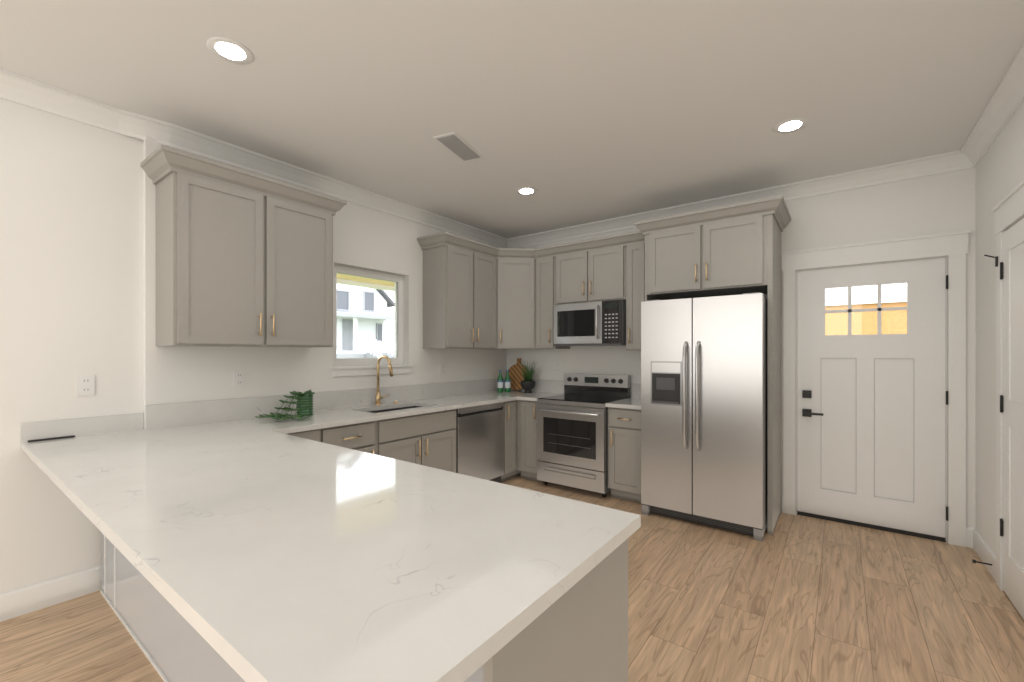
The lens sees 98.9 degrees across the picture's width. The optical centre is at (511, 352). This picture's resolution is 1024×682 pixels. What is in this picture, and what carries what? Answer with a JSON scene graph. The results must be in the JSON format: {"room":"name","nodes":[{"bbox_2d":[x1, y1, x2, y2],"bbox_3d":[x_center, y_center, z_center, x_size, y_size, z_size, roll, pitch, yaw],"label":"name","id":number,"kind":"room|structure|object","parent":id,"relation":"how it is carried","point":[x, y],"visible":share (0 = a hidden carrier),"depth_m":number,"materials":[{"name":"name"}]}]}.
{"room":"kitchen","nodes":[
{"label":"kitchen","id":0,"kind":"room"},
{"bbox_2d":[0,98,506,593],"bbox_3d":[-2.390,-0.021,2.717,0.220,2.820,7.750,0,0,37],"label":"wall","id":1,"kind":"structure","parent":0,"point":[76,248],"depth_m":2.54,"materials":[{"name":"white paint"}]},
{"bbox_2d":[0,565,100,621],"bbox_3d":[-3.476,1.319,1.149,0.014,0.140,3.938,0,0,37],"label":"baseboard","id":2,"kind":"structure","parent":1,"relation":"attached to","point":[29,599],"depth_m":2.40,"materials":[{"name":"white wood"}]},
{"bbox_2d":[77,375,94,395],"bbox_3d":[-2.451,0.189,2.519,0.008,0.116,0.072,0,0,37],"label":"electrical outlet","id":3,"kind":"object","parent":1,"relation":"attached to","point":[85,385],"visible":1,"depth_m":2.52,"materials":[{"name":"white plastic"}]},
{"bbox_2d":[233,371,244,387],"bbox_3d":[-1.944,0.189,3.120,0.008,0.116,0.072,0,0,37],"label":"electrical outlet","id":4,"kind":"object","parent":1,"relation":"attached to","point":[238,378],"visible":1,"depth_m":3.12,"materials":[{"name":"white plastic"}]},
{"bbox_2d":[152,160,335,346],"bbox_3d":[-1.792,-0.561,3.037,0.348,1.040,1.000,0,0,37],"label":"upper cabinet","id":5,"kind":"object","parent":1,"relation":"attached to","point":[244,258],"depth_m":2.81,"materials":[{"name":"grey wood"}]},
{"bbox_2d":[0,68,507,247],"bbox_3d":[-2.328,-1.373,2.577,0.137,0.115,7.600,0,0,37],"label":"crown molding","id":6,"kind":"structure","parent":1,"relation":"attached to","point":[16,88],"depth_m":2.91,"materials":[{"name":"white"}]},
{"bbox_2d":[331,264,412,376],"bbox_3d":[-1.306,-0.280,4.060,0.153,0.968,0.860,0,0,37],"label":"kitchen window","id":7,"kind":"structure","parent":1,"relation":"in","point":[368,317],"depth_m":4.07,"materials":[{"name":"white"}]},
{"bbox_2d":[440,364,444,374],"bbox_3d":[-0.747,0.179,4.716,0.008,0.116,0.072,0,0,37],"label":"electrical outlet","id":8,"kind":"object","parent":1,"relation":"attached to","point":[442,369],"visible":1,"depth_m":4.71,"materials":[{"name":"white plastic"}]},
{"bbox_2d":[420,236,535,348],"bbox_3d":[-0.226,-0.561,4.862,0.663,1.040,1.418,0,0,37],"label":"upper cabinet","id":9,"kind":"object","parent":1,"relation":"attached to","point":[477,295],"depth_m":4.64,"materials":[{"name":"grey wood"}]},
{"bbox_2d":[0,475,1023,681],"bbox_3d":[-0.727,1.439,1.376,4.650,0.100,7.900,0,0,37],"label":"floor","id":10,"kind":"structure","parent":0,"point":[797,598],"depth_m":2.30,"materials":[{"name":"brown wood"}]},
{"bbox_2d":[132,565,167,681],"bbox_3d":[-1.410,0.950,2.208,0.545,0.878,0.644,0,0,37],"label":"base cabinet","id":11,"kind":"object","parent":10,"relation":"on","point":[149,607],"depth_m":1.98,"materials":[{"name":"grey wood"}]},
{"bbox_2d":[168,602,223,681],"bbox_3d":[-0.973,0.950,1.880,0.549,0.878,0.644,0,0,37],"label":"base cabinet","id":12,"kind":"object","parent":10,"relation":"on","point":[191,658],"depth_m":1.69,"materials":[{"name":"grey wood"}]},
{"bbox_2d":[224,660,244,681],"bbox_3d":[-0.533,0.950,1.550,0.551,0.878,0.644,0,0,37],"label":"base cabinet","id":13,"kind":"object","parent":10,"relation":"on","point":[230,675],"depth_m":1.46,"materials":[{"name":"grey"}]},
{"bbox_2d":[288,428,323,442],"bbox_3d":[-1.643,0.950,3.010,0.618,0.878,0.355,0,0,37],"label":"base cabinet","id":14,"kind":"object","parent":10,"relation":"on","point":[318,434],"depth_m":2.92,"materials":[{"name":"grey wood"}]},
{"bbox_2d":[324,420,379,454],"bbox_3d":[-1.403,0.950,3.330,0.618,0.878,0.445,0,0,37],"label":"base cabinet","id":15,"kind":"object","parent":10,"relation":"on","point":[365,436],"depth_m":3.19,"materials":[{"name":"grey wood"}]},
{"bbox_2d":[380,409,455,472],"bbox_3d":[-1.010,0.950,3.855,0.618,0.878,0.867,0,0,37],"label":"base cabinet","id":16,"kind":"object","parent":10,"relation":"on","point":[427,439],"depth_m":3.69,"materials":[{"name":"grey wood"}]},
{"bbox_2d":[21,378,520,464],"bbox_3d":[-1.053,0.417,3.763,0.690,0.185,4.168,0,0,37],"label":"countertop","id":17,"kind":"structure","parent":16,"relation":"on","point":[170,422],"depth_m":2.97,"materials":[{"name":"stone"}]},
{"bbox_2d":[27,435,74,441],"bbox_3d":[-2.507,0.469,2.386,0.012,0.010,0.180,0,0,37],"label":"pen","id":18,"kind":"object","parent":17,"relation":"on","point":[35,440],"visible":0.94,"depth_m":2.38,"materials":[{"name":"black"}]},
{"bbox_2d":[255,390,314,419],"bbox_3d":[-1.566,0.378,3.152,0.384,0.193,0.401,0,0,37],"label":"potted plant","id":19,"kind":"object","parent":17,"relation":"on","point":[304,405],"visible":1,"depth_m":3.20,"materials":[{"name":"green plant"}]},
{"bbox_2d":[375,355,393,404],"bbox_3d":[-1.116,0.248,3.957,0.240,0.452,0.152,0,0,37],"label":"faucet","id":20,"kind":"object","parent":17,"relation":"on","point":[378,398],"visible":1,"depth_m":3.96,"materials":[{"name":"gold metal"}]},
{"bbox_2d":[369,406,421,412],"bbox_3d":[-1.004,0.615,3.815,0.364,0.208,0.724,0,0,37],"label":"sink","id":21,"kind":"object","parent":17,"relation":"in","point":[393,409],"visible":0.04,"depth_m":4.01,"materials":[{"name":"silver metal"}]},
{"bbox_2d":[497,370,502,391],"bbox_3d":[-0.141,0.344,5.274,0.072,0.262,0.071,0,0,37],"label":"bottle","id":22,"kind":"object","parent":17,"relation":"on","point":[500,384],"visible":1,"depth_m":5.25,"materials":[{"name":"green glass"}]},
{"bbox_2d":[505,370,510,391],"bbox_3d":[-0.052,0.344,5.276,0.072,0.262,0.071,0,0,37],"label":"bottle","id":23,"kind":"object","parent":17,"relation":"on","point":[507,384],"visible":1,"depth_m":5.25,"materials":[{"name":"green glass"}]},
{"bbox_2d":[509,358,526,389],"bbox_3d":[0.068,0.271,5.453,0.330,0.397,0.093,0,0,37],"label":"cutting board","id":24,"kind":"object","parent":17,"relation":"on","point":[516,375],"visible":0.56,"depth_m":5.45,"materials":[{"name":"brown wood"}]},
{"bbox_2d":[520,363,536,392],"bbox_3d":[0.175,0.278,5.176,0.247,0.393,0.229,0,0,37],"label":"potted plant","id":25,"kind":"object","parent":17,"relation":"on","point":[527,383],"visible":1,"depth_m":5.15,"materials":[{"name":"grey ceramic"}]},
{"bbox_2d":[456,402,503,482],"bbox_3d":[-0.525,0.952,4.474,0.596,0.875,0.697,0,0,37],"label":"dishwasher","id":26,"kind":"object","parent":10,"relation":"on","point":[479,441],"visible":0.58,"depth_m":4.28,"materials":[{"name":"grey metal"}]},
{"bbox_2d":[501,400,515,481],"bbox_3d":[-0.267,0.950,4.845,0.618,0.878,0.200,0,0,37],"label":"base cabinet","id":27,"kind":"object","parent":10,"relation":"on","point":[509,407],"depth_m":4.68,"materials":[{"name":"grey wood"}]},
{"bbox_2d":[516,400,543,482],"bbox_3d":[0.347,0.950,4.932,0.296,0.878,0.618,0,0,37],"label":"base cabinet","id":28,"kind":"object","parent":10,"relation":"on","point":[526,411],"depth_m":4.71,"materials":[{"name":"grey wood"}]},
{"bbox_2d":[521,379,563,400],"bbox_3d":[0.365,0.417,4.894,0.222,0.185,0.658,0,0,37],"label":"countertop","id":29,"kind":"structure","parent":28,"relation":"on","point":[543,387],"depth_m":5.17,"materials":[{"name":"stone"}]},
{"bbox_2d":[464,539,627,681],"bbox_3d":[-0.078,0.950,1.209,0.585,0.878,0.644,0,0,37],"label":"peninsula end panel","id":30,"kind":"object","parent":10,"relation":"on","point":[577,631],"depth_m":1.04,"materials":[{"name":"grey wood"}]},
{"bbox_2d":[37,426,640,681],"bbox_3d":[-0.825,0.492,1.585,2.288,0.035,0.955,0,0,37],"label":"countertop","id":31,"kind":"structure","parent":30,"relation":"on","point":[244,540],"depth_m":1.07,"materials":[{"name":"stone"}]},
{"bbox_2d":[537,373,629,496],"bbox_3d":[0.733,0.814,4.559,0.760,1.150,0.698,0,0,37],"label":"range","id":32,"kind":"object","parent":10,"relation":"on","point":[572,435],"visible":0.96,"depth_m":4.36,"materials":[{"name":"grey metal"}]},
{"bbox_2d":[608,407,640,502],"bbox_3d":[1.225,0.950,4.273,0.360,0.878,0.618,0,0,37],"label":"base cabinet","id":33,"kind":"object","parent":10,"relation":"on","point":[624,425],"depth_m":4.04,"materials":[{"name":"grey wood"}]},
{"bbox_2d":[605,383,640,409],"bbox_3d":[1.217,0.417,4.261,0.363,0.185,0.648,0,0,37],"label":"countertop","id":34,"kind":"structure","parent":33,"relation":"on","point":[634,402],"depth_m":4.25,"materials":[{"name":"stone"}]},
{"bbox_2d":[641,292,767,541],"bbox_3d":[1.680,0.470,3.758,0.910,1.837,0.841,0,0,37],"label":"refrigerator","id":35,"kind":"object","parent":10,"relation":"on","point":[704,410],"visible":0.96,"depth_m":3.43,"materials":[{"name":"grey metal"}]},
{"bbox_2d":[0,0,1023,238],"bbox_3d":[-0.727,-1.481,1.376,4.650,0.100,7.900,0,0,37],"label":"ceiling","id":36,"kind":"structure","parent":0,"point":[575,112],"depth_m":2.34,"materials":[{"name":"white paint"}]},
{"bbox_2d":[206,37,253,64],"bbox_3d":[-1.336,-1.429,2.079,0.192,0.004,0.192,0,0,37],"label":"recessed light","id":37,"kind":"object","parent":36,"relation":"in","point":[229,50],"visible":1,"depth_m":2.07,"materials":[{"name":"white"}]},
{"bbox_2d":[433,132,483,161],"bbox_3d":[-0.367,-1.426,3.056,0.170,0.010,0.400,0,0,24],"label":"ceiling vent","id":38,"kind":"object","parent":36,"relation":"in","point":[457,145],"visible":1,"depth_m":3.03,"materials":[{"name":"white plastic"}]},
{"bbox_2d":[516,187,536,194],"bbox_3d":[0.129,-1.429,3.880,0.192,0.004,0.192,0,0,37],"label":"recessed light","id":39,"kind":"object","parent":36,"relation":"in","point":[526,191],"visible":1,"depth_m":3.88,"materials":[{"name":"white"}]},
{"bbox_2d":[773,118,807,133],"bbox_3d":[1.758,-1.429,2.767,0.192,0.004,0.192,0,0,37],"label":"recessed light","id":40,"kind":"object","parent":36,"relation":"in","point":[790,125],"visible":1,"depth_m":2.76,"materials":[{"name":"white"}]},
{"bbox_2d":[520,248,535,255],"bbox_3d":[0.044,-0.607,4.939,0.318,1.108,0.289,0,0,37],"label":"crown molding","id":41,"kind":"structure","parent":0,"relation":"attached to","point":[533,251],"depth_m":4.89,"materials":[{"name":"grey wood"}]},
{"bbox_2d":[507,167,975,542],"bbox_3d":[1.598,-0.021,4.476,4.650,2.820,0.150,0,0,37],"label":"wall","id":42,"kind":"structure","parent":0,"point":[935,204],"depth_m":3.45,"materials":[{"name":"white paint"}]},
{"bbox_2d":[536,252,569,348],"bbox_3d":[0.465,-0.561,5.012,0.257,1.040,0.348,0,0,37],"label":"upper cabinet","id":43,"kind":"object","parent":42,"relation":"attached to","point":[546,264],"depth_m":4.87,"materials":[{"name":"grey wood"}]},
{"bbox_2d":[555,363,560,372],"bbox_3d":[0.542,0.179,5.168,0.072,0.116,0.008,0,0,37],"label":"electrical outlet","id":44,"kind":"object","parent":42,"relation":"attached to","point":[557,367],"visible":1,"depth_m":5.17,"materials":[{"name":"white plastic"}]},
{"bbox_2d":[556,240,623,304],"bbox_3d":[0.893,-0.803,4.691,0.807,0.555,0.348,0,0,37],"label":"upper cabinet","id":45,"kind":"object","parent":42,"relation":"attached to","point":[596,273],"depth_m":4.53,"materials":[{"name":"grey wood"}]},
{"bbox_2d":[554,300,625,345],"bbox_3d":[0.859,-0.294,4.640,0.766,0.444,0.466,0,0,37],"label":"microwave","id":46,"kind":"object","parent":45,"relation":"attached to","point":[601,323],"visible":0.98,"depth_m":4.46,"materials":[{"name":"grey metal"}]},
{"bbox_2d":[624,240,651,350],"bbox_3d":[1.335,-0.551,4.360,0.292,1.060,0.348,0,0,37],"label":"upper cabinet","id":47,"kind":"object","parent":42,"relation":"attached to","point":[633,249],"depth_m":4.26,"materials":[{"name":"grey wood"}]},
{"bbox_2d":[644,208,779,299],"bbox_3d":[1.755,-0.799,3.864,0.936,0.565,0.638,0,0,37],"label":"upper cabinet","id":48,"kind":"object","parent":42,"relation":"attached to","point":[738,253],"depth_m":3.58,"materials":[{"name":"grey wood"}]},
{"bbox_2d":[508,151,956,247],"bbox_3d":[1.573,-1.373,4.344,4.020,0.115,0.092,0,0,37],"label":"crown molding","id":49,"kind":"structure","parent":42,"relation":"attached to","point":[944,162],"depth_m":3.74,"materials":[{"name":"white"}]},
{"bbox_2d":[797,258,947,541],"bbox_3d":[2.813,0.347,3.476,0.924,2.084,0.112,0,0,37],"label":"back door","id":50,"kind":"structure","parent":42,"relation":"in","point":[872,397],"depth_m":3.46,"materials":[{"name":"white wood"}]},
{"bbox_2d":[781,230,970,546],"bbox_3d":[2.842,0.260,3.522,1.164,2.259,0.184,0,0,37],"label":"door frame","id":51,"kind":"structure","parent":42,"relation":"attached to","point":[953,246],"depth_m":3.25,"materials":[{"name":"white wood"}]},
{"bbox_2d":[976,102,1023,553],"bbox_3d":[1.073,-0.021,0.026,0.150,2.820,7.600,0,0,37],"label":"wall","id":52,"kind":"structure","parent":0,"point":[999,171],"depth_m":2.84,"materials":[{"name":"white paint"}]},
{"bbox_2d":[972,559,991,565],"bbox_3d":[2.948,1.319,2.746,0.086,0.021,0.022,0,0,37],"label":"door stop","id":53,"kind":"object","parent":52,"relation":"attached to","point":[973,561],"depth_m":2.75,"materials":[{"name":"black metal"}]},
{"bbox_2d":[970,527,995,580],"bbox_3d":[3.103,1.319,2.870,0.015,0.140,0.615,0,0,37],"label":"baseboard","id":54,"kind":"structure","parent":52,"relation":"attached to","point":[983,550],"depth_m":2.88,"materials":[{"name":"white wood"}]},
{"bbox_2d":[956,42,1023,169],"bbox_3d":[0.977,-1.373,0.099,0.092,0.115,7.600,0,0,37],"label":"crown molding","id":55,"kind":"structure","parent":52,"relation":"attached to","point":[1005,102],"depth_m":2.54,"materials":[{"name":"white"}]},
{"bbox_2d":[984,255,997,266],"bbox_3d":[2.863,-0.550,2.618,0.057,0.079,0.015,0,0,37],"label":"door stop","id":56,"kind":"object","parent":52,"relation":"attached to","point":[996,265],"depth_m":2.60,"materials":[{"name":"black"}]},
{"bbox_2d":[992,179,1023,590],"bbox_3d":[2.575,0.260,2.182,0.034,2.259,1.166,0,0,37],"label":"door frame","id":57,"kind":"structure","parent":52,"relation":"attached to","point":[1008,209],"depth_m":2.56,"materials":[{"name":"white wood"}]},
{"bbox_2d":[1000,218,1023,618],"bbox_3d":[2.563,0.341,2.198,0.068,2.072,0.932,0,0,37],"label":"door","id":58,"kind":"structure","parent":52,"relation":"in","point":[1012,400],"depth_m":2.40,"materials":[{"name":"white wood"}]}
]}

